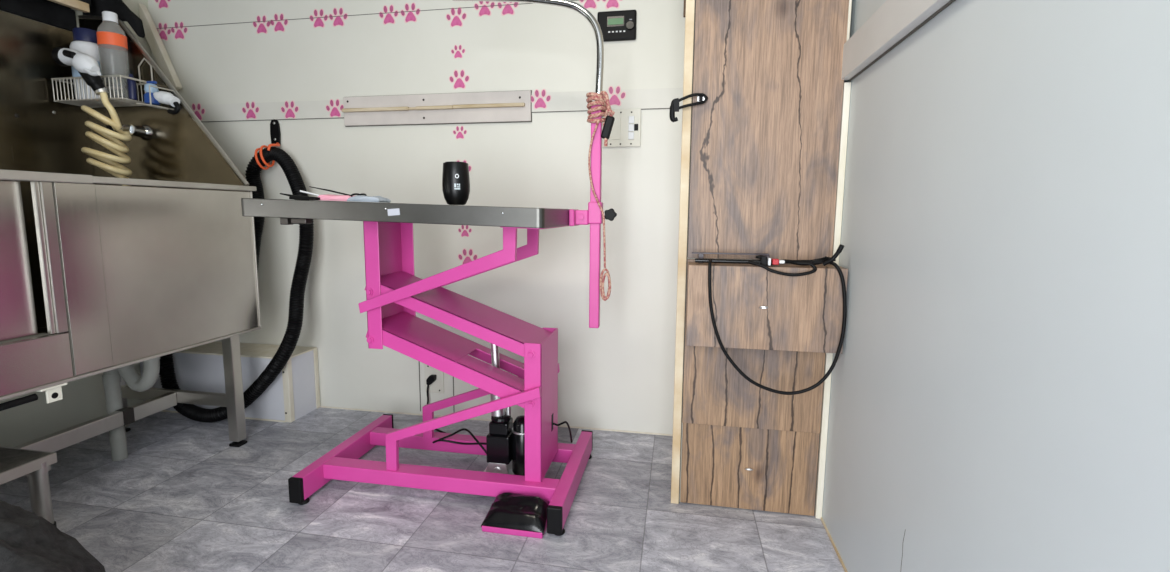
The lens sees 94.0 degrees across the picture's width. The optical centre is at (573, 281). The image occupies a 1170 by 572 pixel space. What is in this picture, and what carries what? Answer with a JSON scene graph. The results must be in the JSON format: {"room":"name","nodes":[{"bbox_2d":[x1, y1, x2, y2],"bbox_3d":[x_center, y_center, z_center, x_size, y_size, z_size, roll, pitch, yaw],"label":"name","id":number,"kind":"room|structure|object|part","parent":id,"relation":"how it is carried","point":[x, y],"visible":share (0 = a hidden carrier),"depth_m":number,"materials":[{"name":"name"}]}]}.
{"room":"dog grooming salon","nodes":[
{"label":"dog grooming salon","id":0,"kind":"room"},
{"bbox_2d":[0,0,152,447],"bbox_3d":[-2.347,-0.327,1.073,0.050,2.250,3.283,2,7,11],"label":"wall","id":1,"kind":"structure","parent":0,"point":[83,400],"depth_m":2.26,"materials":[{"name":"white paint"}]},
{"bbox_2d":[0,0,144,37],"bbox_3d":[-2.099,-1.169,1.339,0.285,0.542,1.900,2,7,11],"label":"locker","id":2,"kind":"object","parent":1,"relation":"attached to","point":[57,13],"visible":0.84,"depth_m":2.19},
{"bbox_3d":[-2.127,-0.987,1.316,0.024,0.033,1.800,2,7,11],"label":"rail","id":3,"kind":"part","parent":2,"relation":"part of","materials":[{"name":"brown wood"}]},
{"bbox_2d":[148,0,684,433],"bbox_3d":[-0.555,-0.485,2.416,3.058,2.250,0.050,2,7,11],"label":"wall","id":4,"kind":"structure","parent":0,"point":[619,374],"depth_m":2.38,"materials":[{"name":"white paint"}]},
{"bbox_2d":[139,3,181,90],"bbox_3d":[-1.929,-1.089,2.545,0.171,0.397,0.035,2,7,11],"label":"board","id":5,"kind":"object","parent":4,"relation":"attached to","point":[153,38],"visible":0.77,"depth_m":2.53,"materials":[{"name":"beige wood"}]},
{"bbox_2d":[155,0,170,8],"bbox_3d":[-1.923,-1.317,2.551,0.094,0.082,0.002,2,7,11],"label":"decal","id":6,"kind":"object","parent":4,"relation":"attached to","point":[163,3],"visible":1,"depth_m":2.55,"materials":[{"name":"pink paint"}]},
{"bbox_2d":[156,22,170,40],"bbox_3d":[-1.938,-1.177,2.571,0.094,0.086,0.002,2,7,11],"label":"decal","id":7,"kind":"object","parent":4,"relation":"attached to","point":[163,35],"visible":0.83,"depth_m":2.57,"materials":[{"name":"pink paint"}]},
{"bbox_2d":[171,21,187,39],"bbox_3d":[-1.849,-1.174,2.554,0.094,0.084,0.002,2,7,11],"label":"decal","id":8,"kind":"object","parent":4,"relation":"attached to","point":[179,34],"visible":1,"depth_m":2.55,"materials":[{"name":"pink paint"}]},
{"bbox_2d":[192,103,204,120],"bbox_3d":[-1.786,-0.801,2.582,0.094,0.082,0.002,2,7,11],"label":"decal","id":9,"kind":"object","parent":4,"relation":"attached to","point":[197,113],"visible":0.76,"depth_m":2.58,"materials":[{"name":"pink paint"}]},
{"bbox_2d":[242,101,259,119],"bbox_3d":[-1.498,-0.792,2.528,0.094,0.082,0.002,2,7,11],"label":"decal","id":10,"kind":"object","parent":4,"relation":"attached to","point":[250,114],"visible":1,"depth_m":2.53,"materials":[{"name":"pink paint"}]},
{"bbox_2d":[253,15,270,33],"bbox_3d":[-1.415,-1.163,2.471,0.094,0.083,0.002,2,7,11],"label":"decal","id":11,"kind":"object","parent":4,"relation":"attached to","point":[261,28],"visible":1,"depth_m":2.47,"materials":[{"name":"pink paint"}]},
{"bbox_2d":[267,119,280,150],"bbox_3d":[-1.361,-0.663,2.474,0.046,0.153,0.121,-2,8,-20],"label":"wall hook","id":12,"kind":"object","parent":4,"relation":"attached to","point":[275,134],"visible":1,"depth_m":2.51,"materials":[{"name":"black plastic"}]},
{"bbox_2d":[159,145,313,422],"bbox_3d":[-1.516,0.009,2.462,0.736,1.236,0.284,2,7,11],"label":"hose","id":13,"kind":"object","parent":12,"relation":"hanging from","point":[167,376],"visible":0.63,"depth_m":2.40,"materials":[{"name":"black"}]},
{"bbox_2d":[270,13,287,31],"bbox_3d":[-1.326,-1.163,2.454,0.094,0.083,0.002,2,7,11],"label":"decal","id":14,"kind":"object","parent":4,"relation":"attached to","point":[279,26],"visible":1,"depth_m":2.45,"materials":[{"name":"pink paint"}]},
{"bbox_2d":[281,100,298,118],"bbox_3d":[-1.297,-0.783,2.490,0.094,0.082,0.002,2,7,11],"label":"decal","id":15,"kind":"object","parent":4,"relation":"attached to","point":[289,113],"visible":1,"depth_m":2.49,"materials":[{"name":"pink paint"}]},
{"bbox_2d":[309,9,327,27],"bbox_3d":[-1.130,-1.164,2.416,0.094,0.083,0.002,2,7,11],"label":"decal","id":16,"kind":"object","parent":4,"relation":"attached to","point":[318,22],"visible":1,"depth_m":2.42,"materials":[{"name":"pink paint"}]},
{"bbox_2d":[325,99,343,117],"bbox_3d":[-1.072,-0.776,2.447,0.094,0.082,0.002,2,7,11],"label":"decal","id":17,"kind":"object","parent":4,"relation":"attached to","point":[335,111],"visible":0.97,"depth_m":2.45,"materials":[{"name":"pink paint"}]},
{"bbox_2d":[329,7,347,26],"bbox_3d":[-1.036,-1.161,2.398,0.094,0.083,0.002,2,7,11],"label":"decal","id":18,"kind":"object","parent":4,"relation":"attached to","point":[338,21],"visible":1,"depth_m":2.40,"materials":[{"name":"pink"}]},
{"bbox_2d":[157,0,577,28],"bbox_3d":[-0.933,-1.162,2.378,2.190,0.002,0.002,2,7,11],"label":"trim","id":19,"kind":"structure","parent":4,"relation":"attached to","point":[570,0],"depth_m":2.37,"materials":[{"name":"grey"}]},
{"bbox_2d":[379,4,398,24],"bbox_3d":[-0.799,-1.150,2.353,0.094,0.083,0.002,2,7,11],"label":"decal","id":20,"kind":"object","parent":4,"relation":"attached to","point":[389,18],"visible":1,"depth_m":2.35,"materials":[{"name":"pink"}]},
{"bbox_2d":[400,2,420,22],"bbox_3d":[-0.700,-1.149,2.334,0.094,0.083,0.002,2,7,11],"label":"decal","id":21,"kind":"object","parent":4,"relation":"attached to","point":[410,16],"visible":1,"depth_m":2.33,"materials":[{"name":"pink"}]},
{"bbox_2d":[424,364,443,392],"bbox_3d":[-0.645,0.446,2.517,0.094,0.146,0.010,2,7,11],"label":"wall outlet","id":22,"kind":"object","parent":4,"relation":"attached to","point":[437,386],"visible":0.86,"depth_m":2.52,"materials":[{"name":"grey plastic"}]},
{"bbox_2d":[188,88,682,121],"bbox_3d":[-0.789,-0.764,2.397,2.490,0.079,0.006,2,7,11],"label":"trim","id":23,"kind":"structure","parent":4,"relation":"attached to","point":[657,98],"depth_m":2.27,"materials":[{"name":"paint"}]},
{"bbox_2d":[342,90,531,126],"bbox_3d":[-0.603,-0.744,2.348,0.866,0.129,0.036,2,7,11],"label":"wall rail","id":24,"kind":"object","parent":4,"relation":"attached to","point":[494,106],"visible":1,"depth_m":2.34,"materials":[{"name":"paint"}]},
{"bbox_2d":[419,361,454,411],"bbox_3d":[-0.635,0.442,2.520,0.171,0.344,0.002,2,7,11],"label":"trim","id":25,"kind":"structure","parent":4,"relation":"attached to","point":[419,361],"depth_m":2.53,"materials":[{"name":"grey"}]},
{"bbox_2d":[446,7,466,26],"bbox_3d":[-0.495,-1.113,2.299,0.094,0.082,0.002,2,7,11],"label":"decal","id":26,"kind":"object","parent":4,"relation":"attached to","point":[456,21],"visible":1,"depth_m":2.30,"materials":[{"name":"pink paint"}]},
{"bbox_2d":[451,44,464,58],"bbox_3d":[-0.491,-0.975,2.316,0.066,0.057,0.002,2,7,11],"label":"decal","id":27,"kind":"object","parent":4,"relation":"attached to","point":[457,54],"visible":1,"depth_m":2.31,"materials":[{"name":"pink"}]},
{"bbox_2d":[449,69,469,88],"bbox_3d":[-0.489,-0.862,2.329,0.094,0.082,0.002,2,7,11],"label":"decal","id":28,"kind":"object","parent":4,"relation":"attached to","point":[459,83],"visible":1,"depth_m":2.33,"materials":[{"name":"pink paint"}]},
{"bbox_2d":[453,126,466,138],"bbox_3d":[-0.492,-0.643,2.357,0.066,0.057,0.002,2,7,11],"label":"decal","id":29,"kind":"object","parent":4,"relation":"attached to","point":[459,134],"visible":1,"depth_m":2.36,"materials":[{"name":"pink paint"}]},
{"bbox_2d":[456,160,471,171],"bbox_3d":[-0.488,-0.488,2.376,0.094,0.082,0.002,2,7,11],"label":"decal","id":30,"kind":"object","parent":4,"relation":"attached to","point":[470,166],"visible":0.26,"depth_m":2.37,"materials":[{"name":"pink"}]},
{"bbox_2d":[458,225,471,236],"bbox_3d":[-0.480,-0.223,2.408,0.066,0.057,0.002,2,7,11],"label":"decal","id":31,"kind":"object","parent":4,"relation":"attached to","point":[464,232],"visible":0.92,"depth_m":2.41,"materials":[{"name":"pink"}]},
{"bbox_2d":[458,248,477,264],"bbox_3d":[-0.470,-0.104,2.420,0.094,0.082,0.002,2,7,11],"label":"decal","id":32,"kind":"object","parent":4,"relation":"attached to","point":[467,259],"visible":0.84,"depth_m":2.42,"materials":[{"name":"pink paint"}]},
{"bbox_2d":[474,1,494,16],"bbox_3d":[-0.372,-1.145,2.271,0.094,0.083,0.002,2,7,11],"label":"decal","id":33,"kind":"object","parent":4,"relation":"attached to","point":[483,10],"visible":0.95,"depth_m":2.27,"materials":[{"name":"pink"}]},
{"bbox_2d":[320,406,672,435],"bbox_3d":[-0.405,0.637,2.498,1.690,0.006,0.005,2,7,11],"label":"baseboard","id":34,"kind":"structure","parent":4,"relation":"attached to","point":[320,406],"depth_m":2.50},
{"bbox_2d":[497,2,518,15],"bbox_3d":[-0.272,-1.140,2.252,0.094,0.082,0.002,2,7,11],"label":"decal","id":35,"kind":"object","parent":4,"relation":"attached to","point":[508,9],"visible":0.78,"depth_m":2.25,"materials":[{"name":"pink paint"}]},
{"bbox_2d":[531,89,550,108],"bbox_3d":[-0.139,-0.757,2.268,0.094,0.082,0.002,2,7,11],"label":"decal","id":36,"kind":"object","parent":4,"relation":"attached to","point":[540,103],"visible":1,"depth_m":2.27,"materials":[{"name":"pink paint"}]},
{"bbox_2d":[579,0,599,8],"bbox_3d":[0.066,-1.133,2.188,0.094,0.082,0.002,2,7,11],"label":"decal","id":37,"kind":"object","parent":4,"relation":"attached to","point":[588,3],"visible":0.93,"depth_m":2.19,"materials":[{"name":"pink paint"}]},
{"bbox_2d":[602,0,621,8],"bbox_3d":[0.155,-1.127,2.171,0.094,0.082,0.002,2,7,11],"label":"decal","id":38,"kind":"object","parent":4,"relation":"attached to","point":[610,3],"visible":1,"depth_m":2.17,"materials":[{"name":"pink paint"}]},
{"bbox_2d":[607,86,625,105],"bbox_3d":[0.165,-0.750,2.210,0.094,0.082,0.002,2,7,11],"label":"decal","id":39,"kind":"object","parent":4,"relation":"attached to","point":[614,99],"visible":0.77,"depth_m":2.21,"materials":[{"name":"pink paint"}]},
{"bbox_2d":[597,10,636,41],"bbox_3d":[0.171,-1.016,2.167,0.155,0.112,0.031,2,7,11],"label":"thermostat","id":40,"kind":"object","parent":4,"relation":"attached to","point":[615,25],"visible":0.94,"depth_m":2.16,"materials":[{"name":"black plastic"}]},
{"bbox_2d":[603,108,640,146],"bbox_3d":[0.195,-0.623,2.216,0.154,0.150,0.010,2,7,11],"label":"switch plate","id":41,"kind":"object","parent":4,"relation":"attached to","point":[626,129],"visible":0.88,"depth_m":2.21,"materials":[{"name":"white plastic"}]},
{"bbox_2d":[608,116,620,139],"bbox_3d":[0.164,-0.623,2.220,0.054,0.093,0.003,2,7,11],"label":"light switch","id":42,"kind":"object","parent":41,"relation":"attached to","point":[615,134],"depth_m":2.22,"materials":[{"name":"white plastic"}]},
{"bbox_2d":[683,0,685,16],"bbox_3d":[0.432,-1.074,2.113,0.011,0.092,0.020,2,7,11],"label":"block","id":43,"kind":"object","parent":4,"relation":"attached to","point":[684,10],"visible":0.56,"depth_m":2.11,"materials":[{"name":"beige wood"}]},
{"bbox_2d":[0,407,844,571],"bbox_3d":[-0.878,0.859,0.936,3.058,0.050,3.383,2,7,11],"label":"floor","id":44,"kind":"structure","parent":0,"point":[182,499],"depth_m":1.72,"materials":[{"name":"grey tile"}]},
{"bbox_2d":[0,446,56,526],"bbox_3d":[-1.804,0.630,1.557,0.514,0.236,0.239,2,7,11],"label":"step","id":45,"kind":"structure","parent":44,"relation":"on","point":[15,463],"depth_m":1.58,"materials":[{"name":"metal"}]},
{"bbox_3d":[-1.803,0.528,1.544,0.513,0.030,0.239,2,7,11],"label":"edge trim","id":46,"kind":"part","parent":45,"relation":"part of","materials":[{"name":"metal"}]},
{"bbox_3d":[-1.563,0.628,1.598,0.058,0.210,0.058,2,7,11],"label":"leg","id":47,"kind":"part","parent":45,"relation":"part of","materials":[{"name":"metal"}]},
{"bbox_2d":[0,500,105,571],"bbox_3d":[-1.274,0.633,1.036,0.941,0.369,0.516,2,7,11],"label":"fabric bag","id":48,"kind":"object","parent":44,"relation":"on","point":[29,542],"visible":1,"depth_m":1.08,"materials":[{"name":"black fabric"}]},
{"bbox_2d":[0,11,260,460],"bbox_3d":[-1.846,-0.124,1.484,0.787,1.751,1.725,2,7,11],"label":"tub","id":49,"kind":"object","parent":44,"relation":"on","point":[99,274],"visible":0.98,"depth_m":1.96,"materials":[{"name":"silver metal"}]},
{"bbox_3d":[-1.591,-0.004,1.044,0.015,0.422,0.935,2,7,11],"label":"recessed door","id":50,"kind":"part","parent":49,"relation":"part of","materials":[{"name":"silver metal"}]},
{"bbox_3d":[-1.519,0.342,1.359,0.020,0.033,0.292,3,8,17],"label":"black pull rod","id":51,"kind":"part","parent":49,"relation":"part of","materials":[{"name":"black metal"}]},
{"bbox_3d":[-1.581,0.213,1.079,0.035,0.016,0.954,2,7,11],"label":"door sill","id":52,"kind":"part","parent":49,"relation":"part of","materials":[{"name":"grey metal"}]},
{"bbox_3d":[-1.552,0.272,1.096,0.020,0.133,0.982,2,7,11],"label":"apron panel","id":53,"kind":"part","parent":49,"relation":"part of","materials":[{"name":"silver metal"}]},
{"bbox_3d":[-1.784,0.569,1.575,0.033,0.054,1.387,2,7,11],"label":"long rail","id":54,"kind":"part","parent":49,"relation":"part of","materials":[{"name":"metal"}]},
{"bbox_2d":[51,58,152,107],"bbox_3d":[-1.896,-0.813,2.196,0.335,0.190,0.137,2,7,11],"label":"wire basket","id":55,"kind":"object","parent":49,"relation":"hanging from","point":[116,102],"visible":0.65,"depth_m":2.16,"materials":[{"name":"white metal"}]},
{"bbox_2d":[69,27,100,98],"bbox_3d":[-1.954,-0.865,2.198,0.110,0.278,0.110,2,7,11],"label":"bottle","id":56,"kind":"object","parent":55,"relation":"in","point":[84,39],"visible":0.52,"depth_m":2.16,"materials":[{"name":"white plastic"}]},
{"bbox_2d":[71,61,100,76],"bbox_3d":[-1.954,-0.845,2.201,0.110,0.075,0.110,2,7,11],"label":"shower head","id":57,"kind":"object","parent":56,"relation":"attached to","point":[75,73],"depth_m":2.15,"materials":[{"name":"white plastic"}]},
{"bbox_2d":[51,47,131,185],"bbox_3d":[-1.848,-0.632,2.128,0.193,0.518,0.188,2,7,11],"label":"hose","id":58,"kind":"object","parent":55,"relation":"hanging from","point":[85,64],"visible":0.98,"depth_m":2.10,"materials":[{"name":"plastic"}]},
{"bbox_2d":[96,11,129,98],"bbox_3d":[-1.836,-0.892,2.176,0.094,0.339,0.094,2,7,11],"label":"clear bottle","id":59,"kind":"object","parent":55,"relation":"in","point":[112,44],"visible":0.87,"depth_m":2.14,"materials":[{"name":"white plastic"}]},
{"bbox_2d":[127,74,137,99],"bbox_3d":[-1.762,-0.773,2.175,0.029,0.100,0.029,2,7,11],"label":"tube","id":60,"kind":"object","parent":55,"relation":"in","point":[131,84],"visible":0.75,"depth_m":2.17,"materials":[{"name":"blue plastic"}]},
{"bbox_3d":[-1.945,0.412,2.315,0.044,0.435,0.044,2,7,11],"label":"leg","id":61,"kind":"part","parent":49,"relation":"part of","materials":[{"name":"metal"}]},
{"bbox_2d":[106,124,152,140],"bbox_3d":[-1.819,-0.614,2.232,0.128,0.066,0.087,2,7,11],"label":"faucet","id":62,"kind":"object","parent":49,"relation":"on","point":[139,132],"depth_m":2.24,"materials":[{"name":"silver metal"}]},
{"bbox_2d":[136,85,173,109],"bbox_3d":[-1.675,-0.732,2.180,0.078,0.080,0.099,2,7,11],"label":"wire shelf","id":63,"kind":"object","parent":49,"relation":"attached to","point":[150,104],"visible":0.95,"depth_m":2.15,"materials":[{"name":"white metal"}]},
{"bbox_2d":[144,81,160,105],"bbox_3d":[-1.687,-0.751,2.178,0.052,0.092,0.052,2,7,11],"label":"bottle","id":64,"kind":"object","parent":63,"relation":"on","point":[154,101],"visible":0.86,"depth_m":2.16,"materials":[{"name":"blue plastic"}]},
{"bbox_3d":[-1.390,-0.043,1.899,0.018,0.558,0.715,2,7,11],"label":"panel","id":65,"kind":"part","parent":49,"relation":"part of","materials":[{"name":"silver metal"}]},
{"bbox_2d":[153,91,180,114],"bbox_3d":[-1.630,-0.712,2.177,0.132,0.093,0.047,2,7,11],"label":"hand nozzle","id":66,"kind":"object","parent":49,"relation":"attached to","point":[162,97],"visible":0.98,"depth_m":2.16,"materials":[{"name":"white plastic"}]},
{"bbox_3d":[-1.367,0.430,2.195,0.044,0.435,0.044,2,7,11],"label":"leg","id":67,"kind":"part","parent":49,"relation":"part of","materials":[{"name":"metal"}]},
{"bbox_2d":[140,341,319,422],"bbox_3d":[-1.643,0.467,2.610,0.800,0.300,0.208,2,7,11],"label":"box","id":68,"kind":"object","parent":44,"relation":"on","point":[294,393],"visible":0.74,"depth_m":2.51,"materials":[{"name":"white laminate"}]},
{"bbox_2d":[241,198,592,535],"bbox_3d":[-0.470,0.216,1.910,1.010,0.987,0.599,2,7,11],"label":"table","id":69,"kind":"object","parent":44,"relation":"on","point":[519,453],"visible":0.99,"depth_m":1.78,"materials":[{"name":"metal"}]},
{"bbox_2d":[280,190,319,199],"bbox_3d":[-0.852,-0.269,1.702,0.146,0.032,0.040,2,7,11],"label":"tool","id":70,"kind":"object","parent":69,"relation":"on","point":[296,197],"visible":0.94,"depth_m":1.69,"materials":[{"name":"black plastic"}]},
{"bbox_3d":[-0.835,-0.258,1.700,0.090,0.012,0.040,2,7,11],"label":"comb plate","id":71,"kind":"part","parent":70,"relation":"part of","materials":[{"name":"black plastic"}]},
{"bbox_2d":[318,194,352,200],"bbox_3d":[-0.729,-0.263,1.725,0.123,0.022,0.093,2,7,11],"label":"pouch","id":72,"kind":"object","parent":69,"relation":"on","point":[328,197],"visible":0.7,"depth_m":1.69,"materials":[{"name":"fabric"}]},
{"bbox_2d":[347,195,390,202],"bbox_3d":[-0.633,-0.254,1.687,0.122,0.021,0.093,2,7,11],"label":"folded cloth","id":73,"kind":"object","parent":69,"relation":"on","point":[359,198],"visible":0.98,"depth_m":1.65,"materials":[{"name":"white fabric"}]},
{"bbox_2d":[309,186,366,196],"bbox_3d":[-0.745,-0.278,1.707,0.204,0.040,0.028,2,7,12],"label":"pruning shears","id":74,"kind":"object","parent":73,"relation":"on","point":[351,195],"visible":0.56,"depth_m":1.70,"materials":[{"name":"metal"}]},
{"bbox_3d":[-0.765,-0.282,1.714,0.162,0.033,0.009,3,8,18],"label":"blade","id":75,"kind":"part","parent":74,"relation":"part of","materials":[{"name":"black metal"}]},
{"bbox_3d":[-0.383,0.262,1.875,0.585,0.260,0.228,2,7,11],"label":"swing arm","id":76,"kind":"part","parent":69,"relation":"part of"},
{"bbox_2d":[442,161,469,204],"bbox_3d":[-0.357,-0.295,1.654,0.083,0.127,0.083,2,7,11],"label":"tumbler","id":77,"kind":"object","parent":69,"relation":"on","point":[455,175],"visible":0.98,"depth_m":1.62,"materials":[{"name":"black metal"}]},
{"bbox_3d":[-0.374,0.108,1.854,0.593,0.248,0.228,2,7,11],"label":"swing arm","id":78,"kind":"part","parent":69,"relation":"part of"},
{"bbox_3d":[-0.270,0.249,1.871,0.037,0.216,0.027,2,7,11],"label":"actuator rod","id":79,"kind":"part","parent":69,"relation":"part of","materials":[{"name":"metal"}]},
{"bbox_3d":[-0.226,0.391,1.887,0.018,0.150,0.018,2,7,11],"label":"guide rod","id":80,"kind":"part","parent":69,"relation":"part of","materials":[{"name":"metal"}]},
{"bbox_3d":[-0.177,0.569,1.901,0.076,0.203,0.076,2,7,11],"label":"motor","id":81,"kind":"part","parent":69,"relation":"part of","materials":[{"name":"black"}]},
{"bbox_3d":[-0.102,-0.180,1.768,0.128,0.008,0.500,2,7,11],"label":"under frame","id":82,"kind":"part","parent":69,"relation":"part of","materials":[{"name":"metal"}]},
{"bbox_2d":[453,0,616,327],"bbox_3d":[-0.134,-0.409,1.874,0.574,1.136,0.100,2,7,11],"label":"post","id":83,"kind":"object","parent":69,"relation":"attached to","point":[592,216],"visible":0.94,"depth_m":1.83,"materials":[{"name":"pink metal"}]},
{"bbox_3d":[0.075,-0.212,1.858,0.034,0.753,0.034,2,7,11],"label":"post","id":84,"kind":"part","parent":83,"relation":"part of","materials":[{"name":"pink metal"}]},
{"bbox_2d":[586,91,614,300],"bbox_3d":[0.083,-0.278,1.832,0.071,0.691,0.111,-3,8,-25],"label":"rope","id":85,"kind":"object","parent":83,"relation":"hanging from","point":[602,99],"visible":0.96,"depth_m":1.79,"materials":[{"name":"pink fabric"}]},
{"bbox_3d":[0.079,-0.287,1.817,0.066,0.486,0.011,3,8,17],"label":"cord","id":86,"kind":"part","parent":85,"relation":"part of","materials":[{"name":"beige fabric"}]},
{"bbox_3d":[0.125,-0.224,1.840,0.040,0.042,0.024,2,7,11],"label":"knob","id":87,"kind":"part","parent":83,"relation":"part of","materials":[{"name":"black plastic"}]},
{"bbox_2d":[426,375,445,432],"bbox_3d":[-0.471,0.560,2.299,0.608,0.204,0.092,7,10,44],"label":"lead","id":88,"kind":"object","parent":44,"relation":"on","point":[431,378],"visible":0.41,"depth_m":2.49,"materials":[{"name":"black rubber"}]},
{"bbox_2d":[482,520,546,538],"bbox_3d":[-0.173,0.730,1.666,0.186,0.033,0.118,2,7,11],"label":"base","id":89,"kind":"object","parent":44,"relation":"on","point":[526,528],"depth_m":1.61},
{"bbox_2d":[481,493,548,538],"bbox_3d":[-0.172,0.707,1.665,0.194,0.079,0.121,2,7,11],"label":"foot pedal","id":90,"kind":"object","parent":44,"relation":"on","point":[509,513],"visible":0.96,"depth_m":1.64,"materials":[{"name":"black"}]},
{"bbox_2d":[669,0,851,518],"bbox_3d":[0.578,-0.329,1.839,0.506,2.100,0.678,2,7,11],"label":"wood panel","id":91,"kind":"object","parent":44,"relation":"on","point":[766,99],"visible":0.97,"depth_m":1.61,"materials":[{"name":"brown wood"}]},
{"bbox_3d":[0.557,0.599,1.745,0.415,0.274,0.010,2,7,11],"label":"door","id":92,"kind":"part","parent":91,"relation":"part of","materials":[{"name":"brown wood"}]},
{"bbox_3d":[0.558,0.200,1.692,0.417,0.529,0.016,2,7,11],"label":"panel","id":93,"kind":"part","parent":91,"relation":"part of","materials":[{"name":"brown wood"}]},
{"bbox_3d":[0.555,0.072,1.611,0.431,0.240,0.108,2,7,11],"label":"drop drawer","id":94,"kind":"part","parent":91,"relation":"part of","materials":[{"name":"brown wood"}]},
{"bbox_3d":[0.564,-0.705,1.577,0.418,1.288,0.018,2,7,11],"label":"door","id":95,"kind":"part","parent":91,"relation":"part of","materials":[{"name":"brown wood"}]},
{"bbox_2d":[692,244,846,394],"bbox_3d":[0.555,0.105,1.590,0.423,0.436,0.097,2,7,11],"label":"power cord","id":96,"kind":"object","parent":91,"relation":"on","point":[765,259],"visible":1,"depth_m":1.55,"materials":[{"name":"black rubber"}]},
{"bbox_2d":[815,0,1169,571],"bbox_3d":[0.607,-0.237,0.511,0.050,2.250,3.283,2,7,11],"label":"wall","id":97,"kind":"structure","parent":0,"point":[1000,389],"depth_m":0.79,"materials":[{"name":"white paint"}]},
{"bbox_2d":[820,517,847,571],"bbox_3d":[0.530,0.903,0.438,0.005,0.006,2.635,2,7,11],"label":"baseboard","id":98,"kind":"structure","parent":97,"relation":"attached to","point":[821,518],"depth_m":1.56,"materials":[{"name":"brown wood"}]},
{"bbox_2d":[841,0,955,81],"bbox_3d":[0.522,-0.455,0.243,0.028,0.100,2.682,2,7,11],"label":"trim","id":99,"kind":"structure","parent":97,"relation":"attached to","point":[894,21],"depth_m":1.23,"materials":[{"name":"grey wood"}]}
]}

